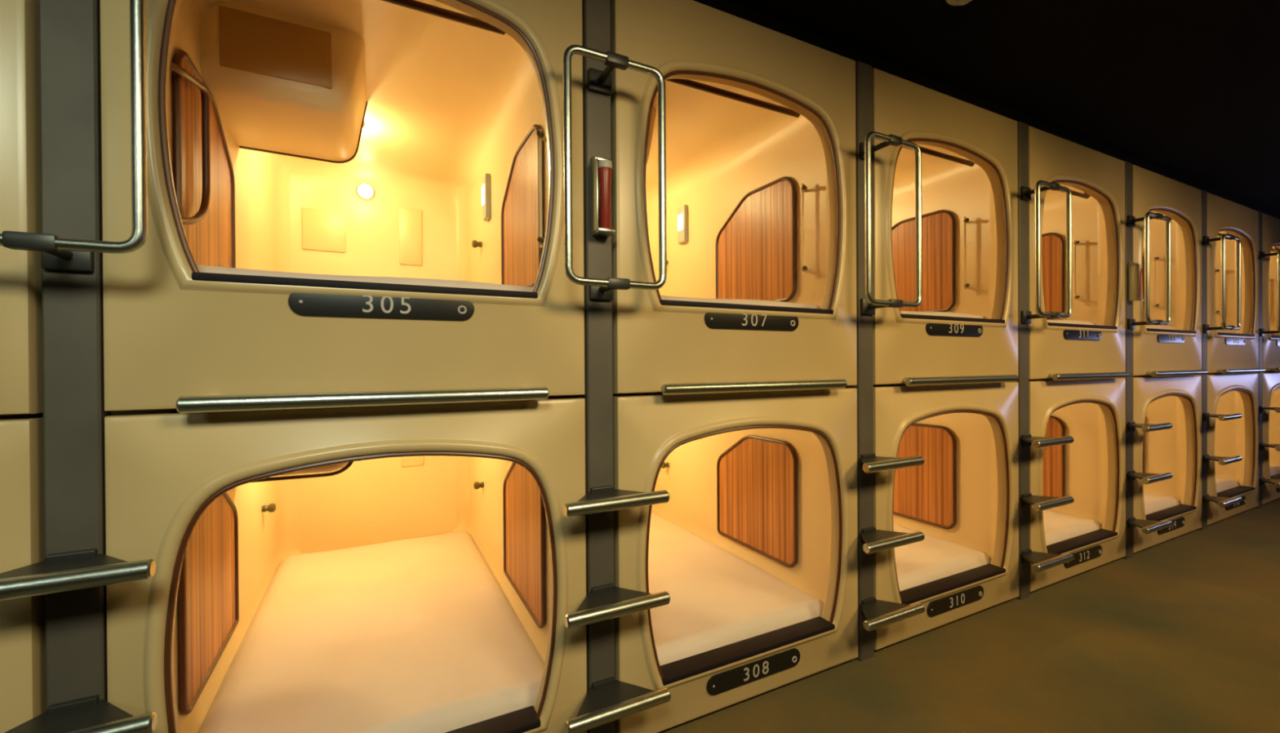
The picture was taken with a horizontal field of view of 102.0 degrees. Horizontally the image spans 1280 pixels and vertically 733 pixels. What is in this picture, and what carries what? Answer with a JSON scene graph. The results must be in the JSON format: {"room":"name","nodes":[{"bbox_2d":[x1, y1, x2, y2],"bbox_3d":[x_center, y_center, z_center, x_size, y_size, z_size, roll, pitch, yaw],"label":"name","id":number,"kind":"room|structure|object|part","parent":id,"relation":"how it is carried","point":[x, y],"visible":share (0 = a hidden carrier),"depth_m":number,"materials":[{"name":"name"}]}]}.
{"room":"capsule hotel","nodes":[
{"label":"capsule hotel","id":0,"kind":"room"},
{"bbox_2d":[657,497,1279,732],"bbox_3d":[2.459,1.151,2.676,11.600,0.100,4.400,0,0,-27],"label":"floor","id":1,"kind":"structure","parent":0,"point":[1181,634],"depth_m":1.94,"materials":[{"name":"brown carpet"}]},
{"bbox_2d":[0,0,157,732],"bbox_3d":[-1.054,-0.001,0.940,0.296,2.262,0.181,0,0,-27],"label":"ladder","id":2,"kind":"object","parent":1,"relation":"on","point":[73,576],"visible":1,"depth_m":0.97,"materials":[{"name":"silver metal"}]},
{"bbox_3d":[-1.084,-0.001,0.999,0.079,2.262,0.048,0,0,-27],"label":"post","id":3,"kind":"part","parent":2,"relation":"part of","materials":[{"name":"grey metal"}]},
{"bbox_2d":[0,408,174,732],"bbox_3d":[-1.981,0.599,1.550,0.992,1.033,1.872,0,0,-27],"label":"capsule","id":4,"kind":"object","parent":1,"relation":"on","point":[23,679],"visible":0.09,"depth_m":0.95,"materials":[{"name":"beige plastic"}]},
{"bbox_2d":[0,0,43,414],"bbox_3d":[-1.976,-0.516,1.523,0.992,1.224,1.920,0,0,-27],"label":"capsule","id":5,"kind":"object","parent":4,"relation":"on","point":[21,391],"visible":0.13,"depth_m":0.95,"materials":[{"name":"beige plastic"}]},
{"bbox_3d":[-1.568,0.609,0.745,0.992,1.015,0.061,0,0,-27],"label":"panel","id":6,"kind":"part","parent":4,"relation":"part of","materials":[{"name":"beige plastic"}]},
{"bbox_2d":[104,397,586,732],"bbox_3d":[-1.011,0.591,2.047,0.992,1.033,1.872,0,0,-27],"label":"capsule","id":7,"kind":"object","parent":1,"relation":"on","point":[217,500],"visible":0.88,"depth_m":1.40,"materials":[{"name":"beige plastic"}]},
{"bbox_3d":[-1.248,0.606,1.516,0.016,0.540,0.566,0,0,-27],"label":"panel frame","id":8,"kind":"part","parent":7,"relation":"part of","materials":[{"name":"brown wood"}]},
{"bbox_3d":[-1.254,0.606,1.513,0.012,0.524,0.550,0,0,-27],"label":"wood panel","id":9,"kind":"part","parent":7,"relation":"part of","materials":[{"name":"brown wood"}]},
{"bbox_3d":[-1.600,0.610,2.235,0.050,0.038,0.038,0,0,-27],"label":"coat knob","id":10,"kind":"part","parent":7,"relation":"part of","materials":[{"name":"yellow"}]},
{"bbox_2d":[100,0,584,413],"bbox_3d":[-1.007,-0.524,2.021,0.992,1.224,1.920,0,0,-27],"label":"capsule","id":11,"kind":"object","parent":7,"relation":"on","point":[413,139],"visible":0.98,"depth_m":1.44,"materials":[{"name":"beige plastic"}]},
{"bbox_3d":[-1.256,-0.533,1.511,0.016,0.540,0.566,0,0,-27],"label":"panel frame","id":12,"kind":"part","parent":11,"relation":"part of","materials":[{"name":"brown wood"}]},
{"bbox_3d":[-1.261,-0.533,1.508,0.012,0.524,0.550,0,0,-27],"label":"wood panel","id":13,"kind":"part","parent":11,"relation":"part of","materials":[{"name":"brown wood"}]},
{"bbox_2d":[218,5,332,88],"bbox_3d":[-1.087,-0.952,1.556,0.280,0.175,0.014,0,0,-27],"label":"screen","id":14,"kind":"object","parent":11,"relation":"on","point":[254,43],"depth_m":1.55,"materials":[{"name":"brown"}]},
{"bbox_3d":[-0.572,0.072,1.183,0.744,0.033,0.033,0,0,-27],"label":"grab rail","id":15,"kind":"part","parent":11,"relation":"part of","materials":[{"name":"silver metal"}]},
{"bbox_2d":[196,265,533,292],"bbox_3d":[-0.991,-0.195,1.995,0.894,0.074,1.582,0,0,-27],"label":"mattress","id":16,"kind":"object","parent":11,"relation":"in","point":[202,268],"visible":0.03,"depth_m":1.29,"materials":[{"name":"white fabric"}]},
{"bbox_2d":[355,183,374,200],"bbox_3d":[-1.490,-0.952,2.813,0.090,0.090,0.052,0,0,-27],"label":"reading lamp","id":17,"kind":"object","parent":11,"relation":"attached to","point":[364,192],"depth_m":2.81,"materials":[{"name":"beige"}]},
{"bbox_3d":[-0.593,-0.144,1.220,0.392,0.062,0.009,0,0,-27],"label":"number plate","id":18,"kind":"part","parent":11,"relation":"part of","materials":[{"name":"black plastic"}]},
{"bbox_3d":[-0.827,-0.620,2.630,0.050,0.038,0.038,0,0,-27],"label":"coat knob","id":19,"kind":"part","parent":11,"relation":"part of","materials":[{"name":"yellow"}]},
{"bbox_3d":[-0.726,-0.800,2.457,0.030,0.210,0.080,0,0,-27],"label":"control panel","id":20,"kind":"part","parent":11,"relation":"part of","materials":[{"name":"grey plastic"}]},
{"bbox_3d":[-0.442,-0.540,1.928,0.012,0.524,0.550,0,0,-27],"label":"wood panel","id":21,"kind":"part","parent":11,"relation":"part of","materials":[{"name":"brown wood"}]},
{"bbox_3d":[-0.448,-0.540,1.925,0.016,0.540,0.566,0,0,-27],"label":"panel frame","id":22,"kind":"part","parent":11,"relation":"part of","materials":[{"name":"brown wood"}]},
{"bbox_3d":[-0.300,-0.552,1.623,0.012,0.365,0.044,0,0,32],"label":"entry handle","id":23,"kind":"part","parent":11,"relation":"part of","materials":[{"name":"brown plastic"}]},
{"bbox_2d":[197,531,544,732],"bbox_3d":[-0.983,0.944,2.000,0.894,0.074,1.582,0,0,-27],"label":"mattress","id":24,"kind":"object","parent":7,"relation":"in","point":[420,634],"visible":0.99,"depth_m":1.67,"materials":[{"name":"white fabric"}]},
{"bbox_3d":[-0.819,0.604,2.635,0.050,0.038,0.038,0,0,-27],"label":"coat knob","id":25,"kind":"part","parent":7,"relation":"part of","materials":[{"name":"yellow"}]},
{"bbox_3d":[-0.435,0.599,1.933,0.012,0.524,0.550,0,0,-27],"label":"wood panel","id":26,"kind":"part","parent":7,"relation":"part of","materials":[{"name":"brown wood"}]},
{"bbox_3d":[-0.441,0.599,1.930,0.016,0.540,0.566,0,0,-27],"label":"panel frame","id":27,"kind":"part","parent":7,"relation":"part of","materials":[{"name":"brown wood"}]},
{"bbox_2d":[563,0,671,732],"bbox_3d":[-0.092,-0.009,1.433,0.296,2.262,0.181,0,0,-27],"label":"ladder","id":28,"kind":"object","parent":1,"relation":"on","point":[607,700],"visible":1,"depth_m":1.46,"materials":[{"name":"silver metal"}]},
{"bbox_3d":[-0.122,-0.009,1.492,0.079,2.262,0.048,0,0,-27],"label":"post","id":29,"kind":"part","parent":28,"relation":"part of","materials":[{"name":"grey metal"}]},
{"bbox_2d":[591,155,615,237],"bbox_3d":[-0.104,-0.478,1.444,0.056,0.220,0.053,0,0,-27],"label":"torch","id":30,"kind":"object","parent":28,"relation":"attached to","point":[601,167],"visible":1,"depth_m":1.43,"materials":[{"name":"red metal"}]},
{"bbox_2d":[548,387,857,732],"bbox_3d":[-0.041,0.583,2.544,0.992,1.033,1.872,0,0,-27],"label":"capsule","id":31,"kind":"object","parent":1,"relation":"on","point":[767,478],"visible":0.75,"depth_m":1.88,"materials":[{"name":"beige plastic"}]},
{"bbox_3d":[0.151,0.595,3.132,0.050,0.038,0.038,0,0,-27],"label":"coat knob","id":32,"kind":"part","parent":31,"relation":"part of","materials":[{"name":"yellow"}]},
{"bbox_2d":[610,0,857,395],"bbox_3d":[-0.037,-0.532,2.518,0.992,1.224,1.920,0,0,-27],"label":"capsule","id":33,"kind":"object","parent":31,"relation":"on","point":[761,174],"visible":0.72,"depth_m":1.87,"materials":[{"name":"beige plastic"}]},
{"bbox_3d":[0.244,-0.808,2.954,0.030,0.210,0.080,0,0,-27],"label":"control panel","id":34,"kind":"part","parent":33,"relation":"part of","materials":[{"name":"grey plastic"}]},
{"bbox_2d":[660,295,821,308],"bbox_3d":[-0.021,-0.203,2.492,0.894,0.074,1.582,0,0,-27],"label":"mattress","id":35,"kind":"object","parent":33,"relation":"in","point":[753,302],"visible":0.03,"depth_m":1.83,"materials":[{"name":"white fabric"}]},
{"bbox_3d":[0.377,-0.152,1.717,0.392,0.062,0.009,0,0,-27],"label":"number plate","id":36,"kind":"part","parent":33,"relation":"part of","materials":[{"name":"black plastic"}]},
{"bbox_3d":[0.398,0.064,1.681,0.744,0.033,0.033,0,0,-27],"label":"grab rail","id":37,"kind":"part","parent":33,"relation":"part of","materials":[{"name":"silver metal"}]},
{"bbox_3d":[0.528,-0.548,2.425,0.012,0.524,0.550,0,0,-27],"label":"wood panel","id":38,"kind":"part","parent":33,"relation":"part of","materials":[{"name":"brown wood"}]},
{"bbox_3d":[0.522,-0.548,2.422,0.016,0.540,0.566,0,0,-27],"label":"panel frame","id":39,"kind":"part","parent":33,"relation":"part of","materials":[{"name":"brown wood"}]},
{"bbox_3d":[0.669,-0.560,2.120,0.012,0.365,0.044,0,0,32],"label":"entry handle","id":40,"kind":"part","parent":33,"relation":"part of","materials":[{"name":"brown plastic"}]},
{"bbox_2d":[648,511,824,665],"bbox_3d":[-0.013,0.936,2.497,0.894,0.074,1.582,0,0,-27],"label":"mattress","id":41,"kind":"object","parent":31,"relation":"in","point":[718,598],"visible":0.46,"depth_m":2.02,"materials":[{"name":"white fabric"}]},
{"bbox_3d":[0.384,1.010,1.722,0.392,0.062,0.009,0,0,-27],"label":"number plate","id":42,"kind":"part","parent":31,"relation":"part of","materials":[{"name":"black plastic"}]},
{"bbox_3d":[0.535,0.591,2.430,0.012,0.524,0.550,0,0,-27],"label":"wood panel","id":43,"kind":"part","parent":31,"relation":"part of","materials":[{"name":"brown wood"}]},
{"bbox_3d":[0.529,0.591,2.428,0.016,0.540,0.566,0,0,-27],"label":"panel frame","id":44,"kind":"part","parent":31,"relation":"part of","materials":[{"name":"brown wood"}]},
{"bbox_2d":[848,61,924,661],"bbox_3d":[0.880,-0.017,1.932,0.296,2.262,0.181,0,0,-27],"label":"ladder","id":45,"kind":"object","parent":1,"relation":"on","point":[873,614],"visible":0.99,"depth_m":1.96,"materials":[{"name":"silver metal"}]},
{"bbox_3d":[0.850,-0.017,1.991,0.079,2.262,0.048,0,0,-27],"label":"post","id":46,"kind":"part","parent":45,"relation":"part of","materials":[{"name":"grey metal"}]},
{"bbox_2d":[845,382,1018,649],"bbox_3d":[0.929,0.574,3.042,0.992,1.033,1.872,0,0,-27],"label":"capsule","id":47,"kind":"object","parent":1,"relation":"on","point":[965,491],"visible":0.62,"depth_m":2.41,"materials":[{"name":"beige plastic"}]},
{"bbox_3d":[1.505,0.583,2.928,0.012,0.524,0.550,0,0,-27],"label":"wood panel","id":48,"kind":"part","parent":47,"relation":"part of","materials":[{"name":"brown wood"}]},
{"bbox_3d":[1.499,0.583,2.925,0.016,0.540,0.566,0,0,-27],"label":"panel frame","id":49,"kind":"part","parent":47,"relation":"part of","materials":[{"name":"brown wood"}]},
{"bbox_2d":[893,523,991,591],"bbox_3d":[0.957,0.928,2.994,0.894,0.074,1.582,0,0,-27],"label":"mattress","id":50,"kind":"object","parent":47,"relation":"in","point":[932,558],"visible":0.16,"depth_m":2.41,"materials":[{"name":"white fabric"}]},
{"bbox_2d":[871,67,1018,386],"bbox_3d":[0.933,-0.541,3.015,0.992,1.224,1.920,0,0,-27],"label":"capsule","id":51,"kind":"object","parent":47,"relation":"on","point":[970,152],"visible":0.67,"depth_m":2.37,"materials":[{"name":"beige plastic"}]},
{"bbox_3d":[1.064,0.058,2.047,0.030,0.030,0.047,0,0,-27],"label":"rail mount","id":52,"kind":"part","parent":51,"relation":"part of","materials":[{"name":"silver metal"}]},
{"bbox_3d":[1.498,-0.556,2.922,0.012,0.524,0.550,0,0,-27],"label":"wood panel","id":53,"kind":"part","parent":51,"relation":"part of","materials":[{"name":"brown wood"}]},
{"bbox_3d":[1.492,-0.556,2.920,0.016,0.540,0.566,0,0,-27],"label":"panel frame","id":54,"kind":"part","parent":51,"relation":"part of","materials":[{"name":"brown wood"}]},
{"bbox_2d":[900,311,987,319],"bbox_3d":[0.949,-0.211,2.989,0.894,0.074,1.582,0,0,-27],"label":"mattress","id":55,"kind":"object","parent":51,"relation":"in","point":[932,313],"visible":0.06,"depth_m":2.34,"materials":[{"name":"white fabric"}]},
{"bbox_3d":[1.347,-0.160,2.215,0.392,0.062,0.009,0,0,-27],"label":"number plate","id":56,"kind":"part","parent":51,"relation":"part of","materials":[{"name":"black plastic"}]},
{"bbox_3d":[1.368,0.056,2.178,0.744,0.033,0.033,0,0,-27],"label":"grab rail","id":57,"kind":"part","parent":51,"relation":"part of","materials":[{"name":"silver metal"}]},
{"bbox_3d":[1.639,-0.568,2.617,0.012,0.365,0.044,0,0,32],"label":"entry handle","id":58,"kind":"part","parent":51,"relation":"part of","materials":[{"name":"brown plastic"}]},
{"bbox_3d":[1.354,1.002,2.220,0.392,0.062,0.009,0,0,-27],"label":"number plate","id":59,"kind":"part","parent":47,"relation":"part of","materials":[{"name":"black plastic"}]},
{"bbox_2d":[1014,121,1074,599],"bbox_3d":[1.851,-0.025,2.429,0.296,2.262,0.181,0,0,-27],"label":"ladder","id":60,"kind":"object","parent":1,"relation":"on","point":[1041,562],"visible":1,"depth_m":2.45,"materials":[{"name":"silver metal"}]},
{"bbox_3d":[1.820,-0.025,2.488,0.079,2.262,0.048,0,0,-27],"label":"post","id":61,"kind":"part","parent":60,"relation":"part of","materials":[{"name":"grey metal"}]},
{"bbox_2d":[1028,377,1125,591],"bbox_3d":[1.899,0.566,3.539,0.992,1.033,1.872,0,0,-27],"label":"capsule","id":62,"kind":"object","parent":1,"relation":"on","point":[1091,469],"visible":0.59,"depth_m":2.91,"materials":[{"name":"beige plastic"}]},
{"bbox_3d":[2.475,0.575,3.425,0.012,0.524,0.550,0,0,-27],"label":"wood panel","id":63,"kind":"part","parent":62,"relation":"part of","materials":[{"name":"brown wood"}]},
{"bbox_3d":[2.469,0.575,3.422,0.016,0.540,0.566,0,0,-27],"label":"panel frame","id":64,"kind":"part","parent":62,"relation":"part of","materials":[{"name":"brown wood"}]},
{"bbox_2d":[1043,509,1102,545],"bbox_3d":[1.926,0.919,3.491,0.894,0.074,1.582,0,0,-27],"label":"mattress","id":65,"kind":"object","parent":62,"relation":"in","point":[1058,526],"visible":0.06,"depth_m":2.90,"materials":[{"name":"white fabric"}]},
{"bbox_2d":[1027,125,1129,380],"bbox_3d":[1.903,-0.549,3.512,0.992,1.224,1.920,0,0,-27],"label":"capsule","id":66,"kind":"object","parent":62,"relation":"on","point":[1095,180],"visible":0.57,"depth_m":2.88,"materials":[{"name":"beige plastic"}]},
{"bbox_3d":[2.034,0.050,2.545,0.030,0.030,0.047,0,0,-27],"label":"rail mount","id":67,"kind":"part","parent":66,"relation":"part of","materials":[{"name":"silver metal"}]},
{"bbox_3d":[2.467,-0.564,3.420,0.012,0.524,0.550,0,0,-27],"label":"wood panel","id":68,"kind":"part","parent":66,"relation":"part of","materials":[{"name":"brown wood"}]},
{"bbox_3d":[2.462,-0.564,3.417,0.016,0.540,0.566,0,0,-27],"label":"panel frame","id":69,"kind":"part","parent":66,"relation":"part of","materials":[{"name":"brown wood"}]},
{"bbox_2d":[1047,320,1098,325],"bbox_3d":[1.919,-0.219,3.486,0.894,0.074,1.582,0,0,-27],"label":"mattress","id":70,"kind":"object","parent":66,"relation":"in","point":[1071,322],"visible":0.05,"depth_m":2.85,"materials":[{"name":"white fabric"}]},
{"bbox_3d":[2.609,-0.577,3.114,0.012,0.365,0.044,0,0,32],"label":"entry handle","id":71,"kind":"part","parent":66,"relation":"part of","materials":[{"name":"brown plastic"}]},
{"bbox_3d":[2.317,-0.168,2.712,0.392,0.062,0.009,0,0,-27],"label":"number plate","id":72,"kind":"part","parent":66,"relation":"part of","materials":[{"name":"black plastic"}]},
{"bbox_3d":[2.337,0.048,2.675,0.744,0.033,0.033,0,0,-27],"label":"grab rail","id":73,"kind":"part","parent":66,"relation":"part of","materials":[{"name":"silver metal"}]},
{"bbox_3d":[2.324,0.994,2.717,0.392,0.062,0.009,0,0,-27],"label":"number plate","id":74,"kind":"part","parent":62,"relation":"part of","materials":[{"name":"black plastic"}]},
{"bbox_2d":[1121,161,1172,559],"bbox_3d":[2.820,-0.034,2.926,0.296,2.262,0.181,0,0,-27],"label":"ladder","id":75,"kind":"object","parent":1,"relation":"on","point":[1148,526],"visible":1,"depth_m":2.95,"materials":[{"name":"silver metal"}]},
{"bbox_3d":[2.790,-0.034,2.986,0.079,2.262,0.048,0,0,-27],"label":"post","id":76,"kind":"part","parent":75,"relation":"part of","materials":[{"name":"grey metal"}]},
{"bbox_2d":[1128,262,1143,301],"bbox_3d":[2.809,-0.482,2.937,0.056,0.220,0.053,0,0,-27],"label":"torch","id":77,"kind":"object","parent":75,"relation":"attached to","point":[1135,269],"visible":1,"depth_m":2.92,"materials":[{"name":"silver metal"}]},
{"bbox_2d":[1133,374,1201,552],"bbox_3d":[2.869,0.558,4.036,0.992,1.033,1.872,0,0,-27],"label":"capsule","id":78,"kind":"object","parent":1,"relation":"on","point":[1175,400],"visible":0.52,"depth_m":3.40,"materials":[{"name":"beige plastic"}]},
{"bbox_3d":[3.439,0.566,3.919,0.016,0.540,0.566,0,0,-27],"label":"panel frame","id":79,"kind":"part","parent":78,"relation":"part of","materials":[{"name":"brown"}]},
{"bbox_2d":[1143,492,1180,515],"bbox_3d":[2.896,0.911,3.989,0.894,0.074,1.582,0,0,-27],"label":"mattress","id":80,"kind":"object","parent":78,"relation":"in","point":[1153,503],"visible":0.02,"depth_m":3.40,"materials":[{"name":"white fabric"}]},
{"bbox_2d":[1132,164,1207,376],"bbox_3d":[2.873,-0.557,4.010,0.992,1.224,1.920,0,0,-27],"label":"capsule","id":81,"kind":"object","parent":78,"relation":"on","point":[1156,352],"visible":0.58,"depth_m":3.35,"materials":[{"name":"beige plastic"}]},
{"bbox_3d":[3.432,-0.573,3.914,0.016,0.540,0.566,0,0,-27],"label":"panel frame","id":82,"kind":"part","parent":81,"relation":"part of","materials":[{"name":"brown"}]},
{"bbox_3d":[3.003,0.042,3.042,0.030,0.030,0.047,0,0,-27],"label":"rail mount","id":83,"kind":"part","parent":81,"relation":"part of","materials":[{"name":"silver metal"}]},
{"bbox_3d":[3.579,-0.585,3.612,0.012,0.365,0.044,0,0,32],"label":"entry handle","id":84,"kind":"part","parent":81,"relation":"part of","materials":[{"name":"brown plastic"}]},
{"bbox_2d":[1146,325,1176,329],"bbox_3d":[2.889,-0.228,3.984,0.894,0.074,1.582,0,0,-27],"label":"mattress","id":85,"kind":"object","parent":81,"relation":"in","point":[1147,326],"visible":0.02,"depth_m":3.37,"materials":[{"name":"white fabric"}]},
{"bbox_3d":[3.287,-0.177,3.209,0.392,0.062,0.009,0,0,-27],"label":"number plate","id":86,"kind":"part","parent":81,"relation":"part of","materials":[{"name":"black plastic"}]},
{"bbox_3d":[3.307,0.039,3.172,0.744,0.033,0.033,0,0,-27],"label":"grab rail","id":87,"kind":"part","parent":81,"relation":"part of","materials":[{"name":"silver metal"}]},
{"bbox_3d":[3.294,0.985,3.214,0.392,0.062,0.009,0,0,-27],"label":"number plate","id":88,"kind":"part","parent":78,"relation":"part of","materials":[{"name":"black plastic"}]},
{"bbox_2d":[1198,190,1242,530],"bbox_3d":[3.790,-0.042,3.424,0.296,2.262,0.181,0,0,-27],"label":"ladder","id":89,"kind":"object","parent":1,"relation":"on","point":[1222,502],"visible":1,"depth_m":3.44,"materials":[{"name":"silver metal"}]},
{"bbox_3d":[3.760,-0.042,3.483,0.079,2.262,0.048,0,0,-27],"label":"post","id":90,"kind":"part","parent":89,"relation":"part of","materials":[{"name":"grey metal"}]},
{"bbox_2d":[1206,373,1258,524],"bbox_3d":[3.839,0.550,4.533,0.992,1.033,1.872,0,0,-27],"label":"capsule","id":91,"kind":"object","parent":1,"relation":"on","point":[1226,393],"visible":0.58,"depth_m":3.89,"materials":[{"name":"beige plastic"}]},
{"bbox_2d":[1215,477,1239,493],"bbox_3d":[3.866,0.903,4.486,0.894,0.074,1.582,0,0,-27],"label":"mattress","id":92,"kind":"object","parent":91,"relation":"in","point":[1222,484],"visible":0.04,"depth_m":3.89,"materials":[{"name":"white fabric"}]},
{"bbox_3d":[4.264,0.977,3.712,0.392,0.062,0.009,0,0,-27],"label":"number plate","id":93,"kind":"part","parent":91,"relation":"part of","materials":[{"name":"black plastic"}]},
{"bbox_2d":[1206,191,1265,373],"bbox_3d":[3.843,-0.566,4.507,0.992,1.224,1.920,0,0,-27],"label":"capsule","id":94,"kind":"object","parent":91,"relation":"on","point":[1237,353],"visible":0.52,"depth_m":3.81,"materials":[{"name":"beige plastic"}]},
{"bbox_3d":[4.549,-0.593,4.109,0.012,0.365,0.044,0,0,32],"label":"entry handle","id":95,"kind":"part","parent":94,"relation":"part of","materials":[{"name":"brown plastic"}]},
{"bbox_2d":[1217,329,1235,333],"bbox_3d":[3.859,-0.236,4.481,0.894,0.074,1.582,0,0,-27],"label":"mattress","id":96,"kind":"object","parent":94,"relation":"in","point":[1218,331],"visible":0.02,"depth_m":3.88,"materials":[{"name":"white fabric"}]},
{"bbox_3d":[4.257,-0.185,3.707,0.392,0.062,0.009,0,0,-27],"label":"number plate","id":97,"kind":"part","parent":94,"relation":"part of","materials":[{"name":"black plastic"}]},
{"bbox_3d":[4.277,0.031,3.670,0.744,0.033,0.033,0,0,-27],"label":"grab rail","id":98,"kind":"part","parent":94,"relation":"part of","materials":[{"name":"silver metal"}]},
{"bbox_2d":[1254,211,1279,508],"bbox_3d":[4.760,-0.050,3.921,0.296,2.262,0.181,0,0,-27],"label":"ladder","id":99,"kind":"object","parent":1,"relation":"on","point":[1261,255],"visible":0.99,"depth_m":3.94,"materials":[{"name":"silver metal"}]},
{"bbox_3d":[4.730,-0.050,3.980,0.079,2.262,0.048,0,0,-27],"label":"post","id":100,"kind":"part","parent":99,"relation":"part of","materials":[{"name":"grey metal"}]},
{"bbox_2d":[1262,371,1279,504],"bbox_3d":[4.809,0.541,5.030,0.992,1.033,1.872,0,0,-27],"label":"capsule","id":101,"kind":"object","parent":1,"relation":"on","point":[1270,380],"visible":0.19,"depth_m":4.08,"materials":[{"name":"beige plastic"}]},
{"bbox_2d":[1262,213,1279,372],"bbox_3d":[4.813,-0.574,5.004,0.992,1.224,1.920,0,0,-27],"label":"capsule","id":102,"kind":"object","parent":101,"relation":"on","point":[1270,224],"visible":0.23,"depth_m":4.05,"materials":[{"name":"beige plastic"}]},
{"bbox_3d":[5.247,0.023,4.167,0.744,0.033,0.033,0,0,-27],"label":"grab rail","id":103,"kind":"part","parent":102,"relation":"part of","materials":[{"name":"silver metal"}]},
{"bbox_3d":[5.226,-0.193,4.204,0.392,0.062,0.009,0,0,-27],"label":"number plate","id":104,"kind":"part","parent":102,"relation":"part of","materials":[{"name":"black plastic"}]},
{"bbox_2d":[1269,465,1279,475],"bbox_3d":[4.836,0.895,4.983,0.894,0.074,1.582,0,0,-27],"label":"mattress","id":105,"kind":"object","parent":101,"relation":"in","point":[1274,469],"visible":0.02,"depth_m":4.38,"materials":[{"name":"white fabric"}]},
{"bbox_2d":[728,0,1279,213],"bbox_3d":[2.444,-1.249,2.665,11.600,0.100,4.400,0,0,-27],"label":"ceiling","id":106,"kind":"structure","parent":0,"point":[1190,89],"depth_m":2.03,"materials":[{"name":"black paint"}]},
{"bbox_2d":[945,0,972,5],"bbox_3d":[1.019,-1.166,1.631,0.100,0.040,0.100,0,0,-27],"label":"ceiling fitting","id":107,"kind":"object","parent":106,"relation":"attached to","point":[953,2],"visible":1,"depth_m":1.64,"materials":[{"name":"grey"}]},
{"bbox_2d":[693,0,1279,219],"bbox_3d":[2.385,-1.180,2.781,11.600,0.038,0.060,0,0,-27],"label":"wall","id":108,"kind":"structure","parent":106,"relation":"attached to","point":[728,6],"depth_m":2.15,"materials":[{"name":"black paint"}]}
]}

